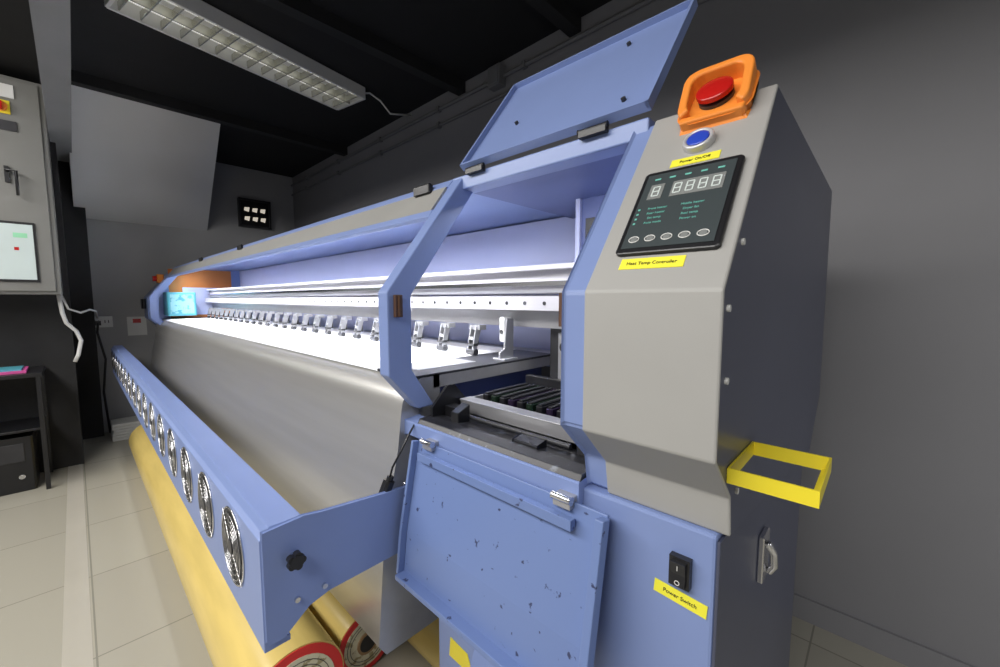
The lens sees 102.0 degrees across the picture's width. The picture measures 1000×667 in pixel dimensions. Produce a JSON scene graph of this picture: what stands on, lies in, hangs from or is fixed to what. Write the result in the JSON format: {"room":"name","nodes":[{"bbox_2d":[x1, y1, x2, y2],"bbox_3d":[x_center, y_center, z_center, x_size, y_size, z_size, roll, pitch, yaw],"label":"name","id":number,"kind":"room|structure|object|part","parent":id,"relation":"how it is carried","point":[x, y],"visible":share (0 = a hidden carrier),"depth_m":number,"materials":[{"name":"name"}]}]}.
{"room":"print shop","nodes":[
{"label":"print shop","id":0,"kind":"room"},
{"bbox_2d":[0,133,83,471],"bbox_3d":[-4.382,-0.300,2.349,0.890,2.700,2.580,5,7,43],"label":"wall partition","id":1,"kind":"structure","parent":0,"point":[33,331],"depth_m":2.92,"materials":[{"name":"black"}]},
{"bbox_2d":[0,74,97,361],"bbox_3d":[-3.615,-0.709,2.805,1.189,1.844,1.147,5,7,43],"label":"electrical cabinet","id":2,"kind":"object","parent":1,"relation":"attached to","point":[29,246],"visible":0.97,"depth_m":2.60,"materials":[{"name":"grey metal"}]},
{"bbox_2d":[0,99,10,114],"bbox_3d":[-3.078,-1.407,2.491,0.045,0.080,0.080,5,7,43],"label":"switch","id":3,"kind":"object","parent":2,"relation":"attached to","point":[5,104],"depth_m":2.52,"materials":[{"name":"yellow paint"}]},
{"bbox_3d":[-3.091,-1.507,2.495,0.007,0.080,0.120,5,7,43],"label":"rating plate","id":4,"kind":"part","parent":2,"relation":"part of","materials":[{"name":"white plastic"}]},
{"bbox_3d":[-3.091,-1.298,2.513,0.007,0.060,0.120,5,7,43],"label":"rating plate","id":5,"kind":"part","parent":2,"relation":"part of","materials":[{"name":"metal"}]},
{"bbox_3d":[-3.062,-0.959,2.540,0.053,0.180,0.058,5,7,43],"label":"door handle","id":6,"kind":"part","parent":2,"relation":"part of","materials":[{"name":"black plastic"}]},
{"bbox_3d":[-3.298,-0.912,2.345,0.015,1.320,0.905,5,7,43],"label":"cabinet door","id":7,"kind":"part","parent":2,"relation":"part of","materials":[{"name":"grey metal"}]},
{"bbox_2d":[29,0,71,162],"bbox_3d":[-0.973,-1.355,0.824,7.100,0.340,0.107,5,7,43],"label":"ceiling beam","id":8,"kind":"structure","parent":1,"relation":"attached to","point":[50,19],"depth_m":1.92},
{"bbox_2d":[62,464,92,666],"bbox_3d":[-0.828,1.186,0.800,6.560,0.001,0.075,5,7,43],"label":"trim","id":9,"kind":"structure","parent":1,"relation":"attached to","point":[77,651],"depth_m":1.78,"materials":[{"name":"plastic"}]},
{"bbox_2d":[86,162,293,432],"bbox_3d":[-4.078,-0.389,3.382,0.100,2.700,4.500,5,7,43],"label":"wall","id":10,"kind":"structure","parent":0,"point":[124,257],"depth_m":3.97,"materials":[{"name":"grey paint"}]},
{"bbox_2d":[58,161,104,439],"bbox_3d":[-3.719,-0.406,3.592,0.130,2.700,0.140,5,7,43],"label":"column","id":11,"kind":"structure","parent":10,"relation":"attached to","point":[74,218],"depth_m":3.56,"materials":[{"name":"black paint"}]},
{"bbox_2d":[95,321,110,432],"bbox_3d":[-3.639,0.401,3.722,0.097,1.031,0.059,5,7,43],"label":"power cable","id":12,"kind":"object","parent":10,"relation":"attached to","point":[97,323],"visible":0.92,"depth_m":3.71,"materials":[{"name":"black plastic"}]},
{"bbox_2d":[95,316,112,327],"bbox_3d":[-3.672,-0.108,3.739,0.031,0.100,0.140,5,7,43],"label":"wall outlet","id":13,"kind":"object","parent":10,"relation":"attached to","point":[106,321],"visible":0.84,"depth_m":3.74,"materials":[{"name":"white plastic"}]},
{"bbox_2d":[127,316,146,335],"bbox_3d":[-3.516,-0.073,3.925,0.004,0.180,0.140,5,7,43],"label":"switch","id":14,"kind":"object","parent":10,"relation":"attached to","point":[135,325],"visible":0.93,"depth_m":3.92,"materials":[{"name":"white plastic"}]},
{"bbox_2d":[69,85,219,230],"bbox_3d":[-2.970,-1.384,3.461,1.280,0.730,0.975,5,7,43],"label":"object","id":15,"kind":"structure","parent":10,"relation":"attached to","point":[131,161],"depth_m":3.36,"materials":[{"name":"grey paint"}]},
{"bbox_2d":[237,197,271,229],"bbox_3d":[-2.768,-1.348,4.571,0.050,0.314,0.324,5,7,43],"label":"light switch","id":16,"kind":"object","parent":10,"relation":"in","point":[252,213],"visible":1,"depth_m":4.56,"materials":[{"name":"black plastic"}]},
{"bbox_2d":[0,0,611,177],"bbox_3d":[-1.345,-1.562,0.668,7.650,0.100,4.700,5,7,43],"label":"ceiling","id":17,"kind":"structure","parent":0,"point":[463,39],"depth_m":2.43,"materials":[{"name":"black paint"}]},
{"bbox_2d":[104,0,411,115],"bbox_3d":[-1.282,-1.611,2.509,0.344,0.116,1.657,3,6,34],"label":"ceiling light","id":18,"kind":"object","parent":17,"relation":"attached to","point":[198,24],"visible":1,"depth_m":2.25,"materials":[{"name":"white plastic"}]},
{"bbox_2d":[0,432,907,666],"bbox_3d":[-1.345,1.228,0.906,7.650,0.100,4.700,5,7,43],"label":"floor","id":19,"kind":"structure","parent":0,"point":[142,615],"depth_m":1.75,"materials":[{"name":"tile"}]},
{"bbox_2d":[0,430,39,496],"bbox_3d":[-3.291,0.849,2.637,0.310,0.360,0.360,5,7,43],"label":"computer tower","id":20,"kind":"object","parent":19,"relation":"on","point":[19,460],"visible":0.9,"depth_m":2.62,"materials":[{"name":"black plastic"}]},
{"bbox_2d":[0,366,52,489],"bbox_3d":[-3.311,0.645,2.584,0.410,0.775,0.580,5,7,43],"label":"side table","id":21,"kind":"object","parent":19,"relation":"on","point":[41,423],"visible":1,"depth_m":2.66,"materials":[{"name":"black plastic"}]},
{"bbox_2d":[0,366,28,374],"bbox_3d":[-3.241,0.242,2.608,0.250,0.025,0.260,5,7,43],"label":"pile","id":22,"kind":"object","parent":21,"relation":"on","point":[13,369],"visible":1,"depth_m":2.60,"materials":[{"name":"paper"}]},
{"bbox_2d":[0,417,39,435],"bbox_3d":[-3.318,0.626,2.582,0.380,0.015,0.550,5,7,43],"label":"shelf","id":23,"kind":"object","parent":21,"relation":"attached to","point":[27,424],"depth_m":2.66,"materials":[{"name":"black plastic"}]},
{"bbox_3d":[-2.986,0.652,2.649,0.022,0.750,0.022,5,7,43],"label":"leg","id":24,"kind":"part","parent":21,"relation":"part of","materials":[{"name":"black plastic"}]},
{"bbox_3d":[-3.257,0.631,2.907,0.022,0.750,0.022,5,7,43],"label":"leg","id":25,"kind":"part","parent":21,"relation":"part of","materials":[{"name":"black plastic"}]},
{"bbox_2d":[110,416,140,441],"bbox_3d":[-3.425,0.865,3.711,0.259,0.146,0.198,5,7,43],"label":"paper stack","id":26,"kind":"object","parent":19,"relation":"on","point":[121,428],"visible":0.7,"depth_m":3.62,"materials":[{"name":"white paper"}]},
{"bbox_2d":[129,425,343,666],"bbox_3d":[-1.677,0.929,2.189,3.070,0.276,0.276,5,7,43],"label":"roll","id":27,"kind":"object","parent":19,"relation":"on","point":[229,639],"visible":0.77,"depth_m":1.38,"materials":[{"name":"paper"}]},
{"bbox_2d":[308,591,383,666],"bbox_3d":[-1.566,0.944,2.424,3.110,0.208,0.208,5,7,43],"label":"roll","id":28,"kind":"object","parent":19,"relation":"on","point":[358,649],"visible":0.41,"depth_m":1.35,"materials":[{"name":"paper"}]},
{"bbox_2d":[407,618,439,666],"bbox_3d":[-1.306,0.933,2.479,3.410,0.220,0.220,5,7,43],"label":"roll","id":29,"kind":"object","parent":19,"relation":"on","point":[426,641],"visible":0.02,"depth_m":1.32,"materials":[{"name":"paper"}]},
{"bbox_2d":[111,0,831,666],"bbox_3d":[-1.311,0.135,2.385,5.092,1.826,1.298,5,7,43],"label":"printer","id":30,"kind":"object","parent":19,"relation":"on","point":[635,503],"visible":1,"depth_m":0.77,"materials":[{"name":"blue paint"}]},
{"bbox_3d":[-3.313,-0.275,3.762,0.100,0.090,0.030,5,7,43],"label":"handle","id":31,"kind":"part","parent":30,"relation":"part of","materials":[{"name":"black plastic"}]},
{"bbox_3d":[-2.985,-0.334,3.637,0.040,0.547,0.259,5,7,43],"label":"bay frame","id":32,"kind":"part","parent":30,"relation":"part of","materials":[{"name":"blue paint"}]},
{"bbox_3d":[-2.913,-0.388,3.959,0.013,0.460,0.500,5,7,43],"label":"plate","id":33,"kind":"part","parent":30,"relation":"part of","materials":[{"name":"paint"}]},
{"bbox_3d":[-0.367,0.405,0.727,0.027,0.032,0.031,5,7,43],"label":"clamp knob","id":34,"kind":"part","parent":30,"relation":"part of","materials":[{"name":"black plastic"}]},
{"bbox_3d":[-1.607,-0.448,2.379,4.030,0.069,0.054,5,7,43],"label":"panel","id":35,"kind":"part","parent":30,"relation":"part of","materials":[{"name":"blue metal"}]},
{"bbox_3d":[-0.304,0.437,0.823,0.010,0.214,0.319,5,7,43],"label":"support arm","id":36,"kind":"part","parent":30,"relation":"part of","materials":[{"name":"blue paint"}]},
{"bbox_2d":[162,317,515,370],"bbox_3d":[-1.526,-0.035,2.598,3.855,0.009,0.552,5,7,43],"label":"sheet","id":37,"kind":"object","parent":30,"relation":"on","point":[364,352],"visible":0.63,"depth_m":1.67,"materials":[{"name":"white paper"}]},
{"bbox_3d":[-1.345,-0.520,2.656,4.060,0.006,0.660,5,7,43],"label":"roof panel","id":38,"kind":"part","parent":30,"relation":"part of","materials":[{"name":"blue paint"}]},
{"bbox_3d":[-0.216,-0.059,0.864,0.014,0.048,0.018,5,7,43],"label":"catch plate","id":39,"kind":"part","parent":30,"relation":"part of","materials":[{"name":"brown plastic"}]},
{"bbox_3d":[-1.214,-0.258,2.817,4.060,0.535,0.020,5,7,43],"label":"panel","id":40,"kind":"part","parent":30,"relation":"part of","materials":[{"name":"paint"}]},
{"bbox_3d":[-0.162,-0.105,0.956,0.038,0.547,0.259,5,7,43],"label":"bay frame","id":41,"kind":"part","parent":30,"relation":"part of","materials":[{"name":"blue paint"}]},
{"bbox_3d":[0.044,0.865,0.745,0.260,0.548,0.029,5,7,43],"label":"kick panel","id":42,"kind":"part","parent":30,"relation":"part of","materials":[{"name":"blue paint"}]},
{"bbox_3d":[-1.460,0.282,2.633,4.000,0.570,0.450,5,7,43],"label":"frame","id":43,"kind":"part","parent":30,"relation":"part of","materials":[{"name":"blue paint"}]},
{"bbox_3d":[-0.035,0.229,0.801,0.475,0.041,0.046,5,7,43],"label":"sill","id":44,"kind":"part","parent":30,"relation":"part of","materials":[{"name":"blue paint"}]},
{"bbox_2d":[459,383,576,449],"bbox_3d":[0.110,0.175,0.956,0.337,0.050,0.252,5,7,43],"label":"tray","id":45,"kind":"object","parent":30,"relation":"on","point":[535,408],"depth_m":0.91,"materials":[{"name":"grey metal"}]},
{"bbox_3d":[0.005,0.196,0.851,0.340,0.010,0.010,5,7,43],"label":"cross rod","id":46,"kind":"part","parent":30,"relation":"part of","materials":[{"name":"metal"}]},
{"bbox_3d":[0.230,0.147,1.047,0.410,0.030,0.020,5,7,43],"label":"guide rail","id":47,"kind":"part","parent":30,"relation":"part of","materials":[{"name":"black plastic"}]},
{"bbox_3d":[0.079,-0.355,0.853,0.500,0.033,0.047,5,7,43],"label":"rail","id":48,"kind":"part","parent":30,"relation":"part of","materials":[{"name":"blue metal"}]},
{"bbox_3d":[0.094,-0.034,0.573,0.014,0.048,0.018,5,7,43],"label":"catch plate","id":49,"kind":"part","parent":30,"relation":"part of","materials":[{"name":"brown plastic"}]},
{"bbox_3d":[0.427,-0.110,1.260,0.474,0.555,0.020,5,7,43],"label":"bay panel","id":50,"kind":"part","parent":30,"relation":"part of","materials":[{"name":"paint"}]},
{"bbox_3d":[0.143,-0.518,0.877,0.464,0.267,0.209,5,7,43],"label":"service lid","id":51,"kind":"part","parent":30,"relation":"part of","materials":[{"name":"blue paint"}]},
{"bbox_3d":[0.244,-0.045,0.553,0.167,0.582,0.211,5,7,43],"label":"panel","id":52,"kind":"part","parent":30,"relation":"part of","materials":[{"name":"grey paint"}]},
{"bbox_2d":[668,551,692,591],"bbox_3d":[0.233,0.310,0.526,0.026,0.040,0.018,5,7,43],"label":"switch","id":53,"kind":"object","parent":30,"relation":"attached to","point":[680,563],"depth_m":0.52,"materials":[{"name":"black plastic"}]},
{"bbox_3d":[0.228,-0.162,0.517,0.126,0.124,0.094,5,7,43],"label":"control panel","id":54,"kind":"part","parent":30,"relation":"part of","materials":[{"name":"black plastic"}]},
{"bbox_3d":[0.515,0.700,0.795,0.004,0.930,0.708,5,7,43],"label":"door","id":55,"kind":"part","parent":30,"relation":"part of","materials":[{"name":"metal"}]},
{"bbox_3d":[0.570,-0.015,0.783,0.004,0.682,0.986,5,7,43],"label":"panel","id":56,"kind":"part","parent":30,"relation":"part of","materials":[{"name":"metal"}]},
{"bbox_2d":[292,0,999,666],"bbox_3d":[0.241,-0.309,2.446,7.650,2.700,0.100,5,7,43],"label":"wall","id":57,"kind":"structure","parent":0,"point":[896,103],"depth_m":1.37,"materials":[{"name":"grey paint"}]},
{"bbox_2d":[71,69,347,155],"bbox_3d":[-2.119,-1.697,3.247,0.070,0.070,1.830,5,7,43],"label":"ceiling beam","id":58,"kind":"structure","parent":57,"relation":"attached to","point":[79,79],"depth_m":3.04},
{"bbox_2d":[257,0,465,95],"bbox_3d":[-0.888,-1.597,2.079,0.070,0.070,1.830,5,7,43],"label":"ceiling beam","id":59,"kind":"structure","parent":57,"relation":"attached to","point":[307,12],"depth_m":2.21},
{"bbox_2d":[291,0,661,186],"bbox_3d":[0.184,-1.549,2.280,7.430,0.120,0.066,5,7,43],"label":"conduit","id":60,"kind":"object","parent":57,"relation":"attached to","point":[497,74],"visible":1,"depth_m":2.44,"materials":[{"name":"black metal"}]},
{"bbox_2d":[291,0,708,195],"bbox_3d":[0.196,-1.441,2.302,7.430,0.036,0.032,5,7,43],"label":"conduit","id":61,"kind":"object","parent":57,"relation":"attached to","point":[438,125],"visible":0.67,"depth_m":3.04,"materials":[{"name":"black metal"}]},
{"bbox_2d":[524,0,580,37],"bbox_3d":[-0.236,-1.544,1.460,0.070,0.070,1.830,5,7,43],"label":"beam","id":62,"kind":"structure","parent":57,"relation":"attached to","point":[557,12],"depth_m":1.99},
{"bbox_2d":[792,593,975,666],"bbox_3d":[0.203,0.995,2.517,7.450,0.090,0.012,5,7,43],"label":"baseboard","id":63,"kind":"structure","parent":57,"relation":"attached to","point":[907,652],"depth_m":1.44,"materials":[{"name":"grey"}]}
]}

